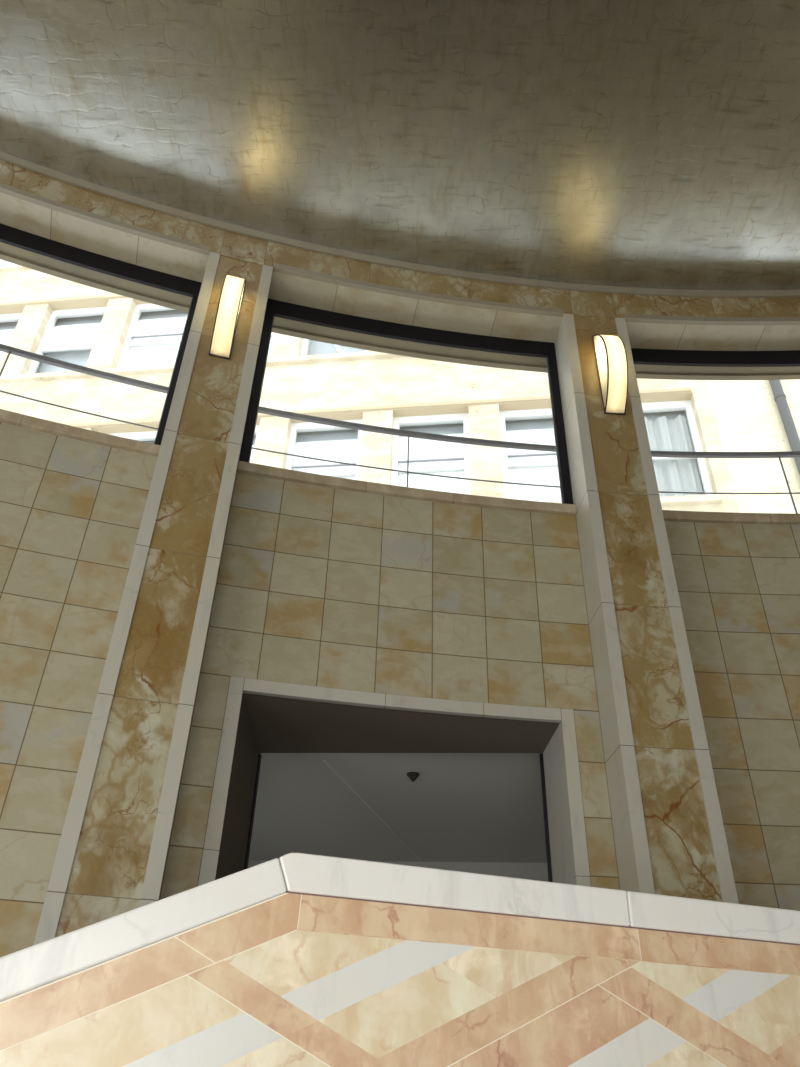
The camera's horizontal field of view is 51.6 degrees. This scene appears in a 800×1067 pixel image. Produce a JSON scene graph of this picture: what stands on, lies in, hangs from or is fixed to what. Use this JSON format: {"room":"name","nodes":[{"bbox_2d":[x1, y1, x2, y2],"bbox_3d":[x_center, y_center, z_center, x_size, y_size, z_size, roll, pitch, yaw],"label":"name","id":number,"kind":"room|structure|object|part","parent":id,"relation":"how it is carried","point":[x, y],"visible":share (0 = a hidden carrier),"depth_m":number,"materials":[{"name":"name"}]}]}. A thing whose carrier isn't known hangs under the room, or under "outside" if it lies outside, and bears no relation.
{"room":"building lobby","nodes":[
{"label":"building lobby","id":0,"kind":"room"},
{"bbox_2d":[0,422,157,956],"bbox_3d":[-2.406,1.259,3.154,2.079,4.640,0.143,14,-37,-17],"label":"wall","id":1,"kind":"structure","parent":0,"point":[72,510],"depth_m":4.02,"materials":[{"name":"beige tile"}]},
{"bbox_2d":[0,223,201,456],"bbox_3d":[-2.326,-1.271,4.938,2.083,1.567,0.213,14,-37,-17],"label":"window","id":2,"kind":"structure","parent":1,"relation":"in","point":[9,235],"depth_m":5.31,"materials":[{"name":"black metal"}]},
{"bbox_3d":[-2.346,-0.657,4.506,2.083,0.065,0.213,14,-37,-17],"label":"sill","id":3,"kind":"part","parent":2,"relation":"part of","materials":[{"name":"stone"}]},
{"bbox_2d":[248,753,262,867],"bbox_3d":[-1.596,2.197,4.348,1.490,2.520,0.090,-1,-35,4],"label":"wall","id":4,"kind":"structure","parent":0,"point":[260,753],"depth_m":4.75,"materials":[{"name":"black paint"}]},
{"bbox_2d":[159,472,598,899],"bbox_3d":[-0.010,1.699,3.670,2.078,4.640,0.143,7,-35,-7],"label":"wall","id":5,"kind":"structure","parent":0,"point":[319,586],"depth_m":4.52,"materials":[{"name":"beige tile"}]},
{"bbox_2d":[198,676,590,886],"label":"door frame","id":6,"kind":"structure","parent":5,"relation":"in","point":[261,716],"depth_m":4.28,"materials":[{"name":"white stone"}]},
{"bbox_3d":[-0.857,2.124,3.142,0.068,3.292,0.040,9,-36,-10],"label":"architrave","id":7,"kind":"part","parent":6,"relation":"part of","materials":[{"name":"white stone"}]},
{"bbox_3d":[-0.855,2.631,3.861,0.008,3.291,0.040,-1,-35,4],"label":"frame post","id":8,"kind":"part","parent":6,"relation":"part of","materials":[{"name":"black metal"}]},
{"bbox_3d":[0.757,2.599,3.742,0.018,3.291,0.040,-1,-35,4],"label":"frame post","id":9,"kind":"part","parent":6,"relation":"part of","materials":[{"name":"black metal"}]},
{"bbox_3d":[0.826,2.329,3.356,0.067,3.292,0.040,5,-35,-4],"label":"architrave","id":10,"kind":"part","parent":6,"relation":"part of","materials":[{"name":"white stone"}]},
{"bbox_2d":[0,298,799,515],"bbox_3d":[0.027,-0.636,5.687,9.117,1.620,0.859,7,-35,-7],"label":"window","id":11,"kind":"structure","parent":5,"relation":"in","point":[276,308],"depth_m":5.76,"materials":[{"name":"black metal"}]},
{"bbox_3d":[-2.697,-0.741,5.329,0.008,1.235,0.014,14,-37,-17],"label":"post","id":12,"kind":"part","parent":11,"relation":"part of","materials":[{"name":"grey paint"}]},
{"bbox_3d":[0.022,-0.495,5.588,9.116,1.275,0.852,7,-35,-7],"label":"terrace railing","id":13,"kind":"part","parent":11,"relation":"part of","materials":[{"name":"black metal"}]},
{"bbox_3d":[0.038,-1.001,5.943,9.116,0.038,0.852,7,-35,-7],"label":"handrail","id":14,"kind":"part","parent":11,"relation":"part of","materials":[{"name":"black metal"}]},
{"bbox_3d":[0.051,-0.217,5.022,2.083,0.065,0.213,7,-35,-7],"label":"sill","id":15,"kind":"part","parent":11,"relation":"part of","materials":[{"name":"stone"}]},
{"bbox_3d":[0.050,-0.236,5.920,0.008,1.235,0.014,7,-35,-7],"label":"post","id":16,"kind":"part","parent":11,"relation":"part of","materials":[{"name":"grey paint"}]},
{"bbox_3d":[2.900,-0.085,6.004,0.008,1.235,0.014,-1,-35,3],"label":"post","id":17,"kind":"part","parent":11,"relation":"part of","materials":[{"name":"grey paint"}]},
{"bbox_2d":[250,753,546,862],"bbox_3d":[0.385,1.984,6.041,5.000,0.120,3.017,-1,-35,4],"label":"ceiling","id":18,"kind":"structure","parent":0,"point":[460,807],"depth_m":5.92,"materials":[{"name":"white paint"}]},
{"bbox_2d":[323,760,420,859],"bbox_3d":[-0.149,2.110,6.135,0.012,0.006,2.471,-8,-36,13],"label":"trim","id":19,"kind":"structure","parent":18,"relation":"attached to","point":[324,761],"depth_m":5.92,"materials":[{"name":"white metal"}]},
{"bbox_2d":[407,772,418,781],"bbox_3d":[0.084,1.569,5.316,0.080,0.049,0.080,2,-35,0],"label":"ceiling fixture","id":20,"kind":"object","parent":18,"relation":"attached to","point":[413,776],"visible":1,"depth_m":5.30,"materials":[{"name":"grey plastic"}]},
{"bbox_2d":[249,860,547,881],"bbox_3d":[0.457,3.859,6.513,5.000,2.400,0.120,-1,-35,4],"label":"wall","id":21,"kind":"structure","parent":0,"point":[531,871],"depth_m":7.11,"materials":[{"name":"white paint"}]},
{"bbox_2d":[0,0,799,289],"bbox_3d":[0.641,-3.369,3.915,12.600,0.195,6.420,2,-35,0],"label":"ceiling","id":22,"kind":"structure","parent":0,"point":[655,144],"depth_m":5.01,"materials":[{"name":"silver metal"}]},
{"bbox_2d":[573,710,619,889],"bbox_3d":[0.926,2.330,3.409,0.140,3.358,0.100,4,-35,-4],"label":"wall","id":23,"kind":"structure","parent":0,"point":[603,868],"depth_m":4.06,"materials":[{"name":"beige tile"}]},
{"bbox_2d":[634,364,799,379],"bbox_3d":[2.597,-1.436,6.266,2.369,0.410,0.354,0,-35,2],"label":"lintel","id":24,"kind":"object","parent":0,"point":[642,371],"visible":0.3,"depth_m":6.26,"materials":[{"name":"stone"}]},
{"bbox_2d":[664,521,799,910],"bbox_3d":[2.483,1.855,3.777,2.064,4.640,0.143,0,-35,2],"label":"wall","id":25,"kind":"structure","parent":0,"point":[738,585],"depth_m":4.49,"materials":[{"name":"beige tile"}]},
{"bbox_2d":[631,348,799,524],"bbox_3d":[2.565,-0.675,5.561,2.069,1.567,0.212,0,-35,2],"label":"window","id":26,"kind":"structure","parent":25,"relation":"in","point":[791,358],"depth_m":5.94,"materials":[{"name":"black metal"}]},
{"bbox_3d":[2.545,-0.061,5.130,2.069,0.065,0.212,0,-35,2],"label":"sill","id":27,"kind":"part","parent":26,"relation":"part of","materials":[{"name":"stone"}]},
{"bbox_3d":[0.467,2.031,-0.045,12.600,0.150,6.150,2,-35,0],"label":"floor","id":28,"kind":"structure","parent":0,"visible":0},
{"bbox_2d":[33,252,272,944],"bbox_3d":[-1.167,0.701,3.886,0.427,6.460,0.310,10,-36,-12],"label":"pilaster","id":29,"kind":"object","parent":28,"relation":"on","point":[110,860],"visible":0.87,"depth_m":3.84,"materials":[{"name":"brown stone"}]},
{"bbox_2d":[209,274,245,359],"bbox_3d":[-1.045,-1.401,5.077,0.127,0.720,0.197,10,-36,-12],"label":"wall sconce","id":30,"kind":"object","parent":29,"relation":"attached to","point":[232,291],"visible":1,"depth_m":4.94,"materials":[{"name":"white glass"}]},
{"bbox_2d":[0,160,799,320],"bbox_3d":[0.197,-1.884,5.544,7.680,0.259,0.720,7,-35,-7],"label":"frieze","id":31,"kind":"object","parent":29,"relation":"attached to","point":[225,243],"visible":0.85,"depth_m":5.73,"materials":[{"name":"stone"}]},
{"bbox_2d":[0,192,208,281],"bbox_3d":[-2.248,-2.007,5.279,2.070,0.030,0.342,14,-37,-17],"label":"soffit","id":32,"kind":"structure","parent":31,"relation":"attached to","point":[17,213],"depth_m":5.38,"materials":[{"name":"beige stone"}]},
{"bbox_2d":[0,183,210,254],"bbox_3d":[-2.198,-2.082,5.175,2.025,0.042,0.078,14,-37,-17],"label":"trim","id":33,"kind":"structure","parent":31,"relation":"attached to","point":[6,189],"depth_m":5.27,"materials":[{"name":"grey stone"}]},
{"bbox_2d":[0,151,799,297],"bbox_3d":[0.194,-1.992,5.670,7.742,0.063,0.831,7,-35,-7],"label":"trim","id":34,"kind":"structure","parent":31,"relation":"attached to","point":[5,157],"depth_m":5.79,"materials":[{"name":"grey stone"}]},
{"bbox_2d":[268,271,561,342],"bbox_3d":[0.119,-1.572,5.788,2.070,0.030,0.342,7,-35,-7],"label":"soffit","id":35,"kind":"structure","parent":31,"relation":"attached to","point":[287,288],"depth_m":5.79,"materials":[{"name":"beige stone"}]},
{"bbox_2d":[273,263,563,316],"bbox_3d":[0.143,-1.652,5.678,2.024,0.042,0.078,7,-35,-7],"label":"trim","id":36,"kind":"structure","parent":31,"relation":"attached to","point":[285,269],"depth_m":5.68,"materials":[{"name":"grey stone"}]},
{"bbox_2d":[624,316,799,350],"bbox_3d":[2.582,-1.418,5.894,2.056,0.030,0.342,0,-35,2],"label":"soffit","id":37,"kind":"structure","parent":31,"relation":"attached to","point":[641,335],"depth_m":5.91,"materials":[{"name":"beige stone"}]},
{"bbox_2d":[624,314,799,325],"bbox_3d":[2.577,-1.500,5.783,2.011,0.042,0.078,0,-35,2],"label":"trim","id":38,"kind":"structure","parent":31,"relation":"attached to","point":[753,321],"depth_m":5.79,"materials":[{"name":"grey stone"}]},
{"bbox_2d":[0,853,799,1066],"bbox_3d":[-0.435,1.634,1.389,7.200,2.101,0.196,13,-37,-15],"label":"parapet","id":39,"kind":"object","parent":28,"relation":"on","point":[292,959],"visible":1,"depth_m":1.91,"materials":[{"name":"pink stone"}]},
{"bbox_2d":[555,314,738,903],"bbox_3d":[1.268,0.997,4.196,0.444,6.460,0.310,4,-35,-2],"label":"pilaster","id":40,"kind":"object","parent":28,"relation":"on","point":[670,838],"visible":0.71,"depth_m":4.31,"materials":[{"name":"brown stone"}]},
{"bbox_2d":[592,334,627,414],"bbox_3d":[1.381,-1.107,5.383,0.134,0.720,0.197,3,-35,-2],"label":"wall sconce","id":41,"kind":"object","parent":40,"relation":"attached to","point":[610,351],"visible":1,"depth_m":5.27,"materials":[{"name":"white glass"}]},
{"bbox_3d":[1.319,-1.110,5.383,0.001,0.699,0.185,4,-35,-3],"label":"panel","id":42,"kind":"part","parent":41,"relation":"part of","materials":[{"name":"white glass"}]},
{"bbox_3d":[1.381,-1.107,5.384,0.124,0.712,0.190,3,-35,-2],"label":"lamp shade","id":43,"kind":"part","parent":41,"relation":"part of","materials":[{"name":"white glass"}]},
{"label":"outside","id":44,"kind":"structure","parent":0,"visible":0},
{"bbox_2d":[0,259,737,512],"bbox_3d":[-3.856,-0.488,13.958,18.025,19.760,0.618,-2,-35,6],"label":"apartment building","id":45,"kind":"structure","parent":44,"point":[41,313],"depth_m":14.61,"materials":[{"name":"paint"}]},
{"bbox_2d":[0,329,14,361],"bbox_3d":[-8.471,-3.551,16.847,1.118,1.719,0.013,-2,-35,6],"label":"blind","id":46,"kind":"object","parent":45,"relation":"hanging from","point":[5,335],"depth_m":17.17,"materials":[{"name":"white"}]},
{"bbox_3d":[-6.657,-3.733,16.656,1.118,0.091,0.065,-2,-35,6],"label":"sash rail","id":47,"kind":"part","parent":45,"relation":"part of","materials":[{"name":"white"}]},
{"bbox_2d":[47,323,100,346],"bbox_3d":[-6.641,-4.016,16.925,1.118,0.773,0.013,-2,-35,6],"label":"blind","id":48,"kind":"object","parent":45,"relation":"hanging from","point":[80,335],"depth_m":16.96,"materials":[{"name":"white"}]},
{"bbox_3d":[-4.839,-3.810,16.462,1.118,0.091,0.065,-2,-35,6],"label":"sash rail","id":49,"kind":"part","parent":45,"relation":"part of","materials":[{"name":"white"}]},
{"bbox_2d":[125,317,186,366],"bbox_3d":[-4.835,-3.706,16.460,1.118,1.719,0.013,-2,-35,6],"label":"blind","id":50,"kind":"object","parent":45,"relation":"hanging from","point":[153,343],"depth_m":16.48,"materials":[{"name":"white"}]},
{"bbox_2d":[250,445,254,462],"bbox_3d":[-3.113,-0.822,14.185,1.118,1.758,0.013,-2,-35,6],"label":"blind","id":51,"kind":"object","parent":45,"relation":"hanging from","point":[252,451],"depth_m":14.50,"materials":[{"name":"white"}]},
{"bbox_2d":[267,337,272,357],"bbox_3d":[-3.017,-3.783,16.266,1.118,1.719,0.013,-2,-35,6],"label":"blind","id":52,"kind":"object","parent":45,"relation":"hanging from","point":[271,337],"depth_m":16.06,"materials":[{"name":"white"}]},
{"bbox_2d":[293,439,357,479],"bbox_3d":[-1.295,-0.900,13.991,1.118,1.758,0.013,-2,-35,6],"label":"blind","id":53,"kind":"object","parent":45,"relation":"hanging from","point":[345,451],"depth_m":14.28,"materials":[{"name":"white"}]},
{"bbox_3d":[-1.300,-1.003,13.993,1.118,0.091,0.065,-2,-35,6],"label":"sash rail","id":54,"kind":"part","parent":45,"relation":"part of","materials":[{"name":"white"}]},
{"bbox_3d":[-1.208,-3.571,15.725,0.409,0.715,0.026,-2,-35,6],"label":"open sash","id":55,"kind":"part","parent":45,"relation":"part of","materials":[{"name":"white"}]},
{"bbox_3d":[0.518,-1.081,13.799,1.118,0.091,0.065,-2,-35,6],"label":"sash rail","id":56,"kind":"part","parent":45,"relation":"part of","materials":[{"name":"white"}]},
{"bbox_2d":[398,433,464,493],"bbox_3d":[0.522,-0.977,13.798,1.118,1.758,0.013,-2,-35,6],"label":"blind","id":57,"kind":"object","parent":45,"relation":"hanging from","point":[426,456],"depth_m":13.89,"materials":[{"name":"white"}]},
{"bbox_3d":[2.336,-1.158,13.605,1.118,0.091,0.065,-2,-35,6],"label":"sash rail","id":58,"kind":"part","parent":45,"relation":"part of","materials":[{"name":"white"}]},
{"bbox_2d":[506,428,560,501],"bbox_3d":[2.340,-1.054,13.604,1.118,1.758,0.013,-2,-35,6],"label":"blind","id":59,"kind":"object","parent":45,"relation":"hanging from","point":[524,466],"depth_m":13.59,"materials":[{"name":"white"}]},
{"bbox_2d":[644,415,702,496],"bbox_3d":[4.207,-1.159,13.516,1.196,1.927,0.168,-3,-35,7],"label":"curtain","id":60,"kind":"object","parent":45,"relation":"hanging from","point":[672,474],"depth_m":13.49,"materials":[{"name":"grey fabric"}]},
{"bbox_3d":[4.193,-1.237,13.408,1.196,0.091,0.065,-2,-35,6],"label":"sash rail","id":61,"kind":"part","parent":45,"relation":"part of","materials":[{"name":"white"}]},
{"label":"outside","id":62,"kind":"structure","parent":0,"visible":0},
{"bbox_2d":[704,379,799,513],"bbox_3d":[8.430,-0.312,12.511,6.672,18.460,0.936,-2,-35,6],"label":"facade","id":63,"kind":"structure","parent":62,"point":[747,418],"depth_m":13.17,"materials":[{"name":"beige paint"}]},
{"bbox_2d":[769,380,799,474],"bbox_3d":[6.130,-0.409,12.197,0.176,18.135,0.176,2,-35,0],"label":"drainpipe","id":64,"kind":"object","parent":63,"relation":"attached to","point":[779,396],"visible":0.41,"depth_m":13.14,"materials":[{"name":"grey metal"}]},
{"bbox_3d":[-1.191,-0.935,5.384,0.425,1.655,0.345,2,-35,0],"label":"pier","id":65,"kind":"object","parent":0,"visible":0},
{"bbox_2d":[0,242,191,312],"bbox_3d":[-2.350,-2.039,5.636,2.384,0.410,0.355,14,-37,-17],"label":"lintel","id":66,"kind":"object","parent":65,"relation":"on","point":[9,253],"visible":0.3,"depth_m":5.70,"materials":[{"name":"smooth cream marble"}]},
{"bbox_2d":[272,316,555,372],"bbox_3d":[0.074,-1.594,6.157,2.383,0.410,0.355,7,-35,-7],"label":"lintel","id":67,"kind":"object","parent":65,"relation":"on","point":[283,326],"visible":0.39,"depth_m":6.14,"materials":[{"name":"stone"}]}
]}

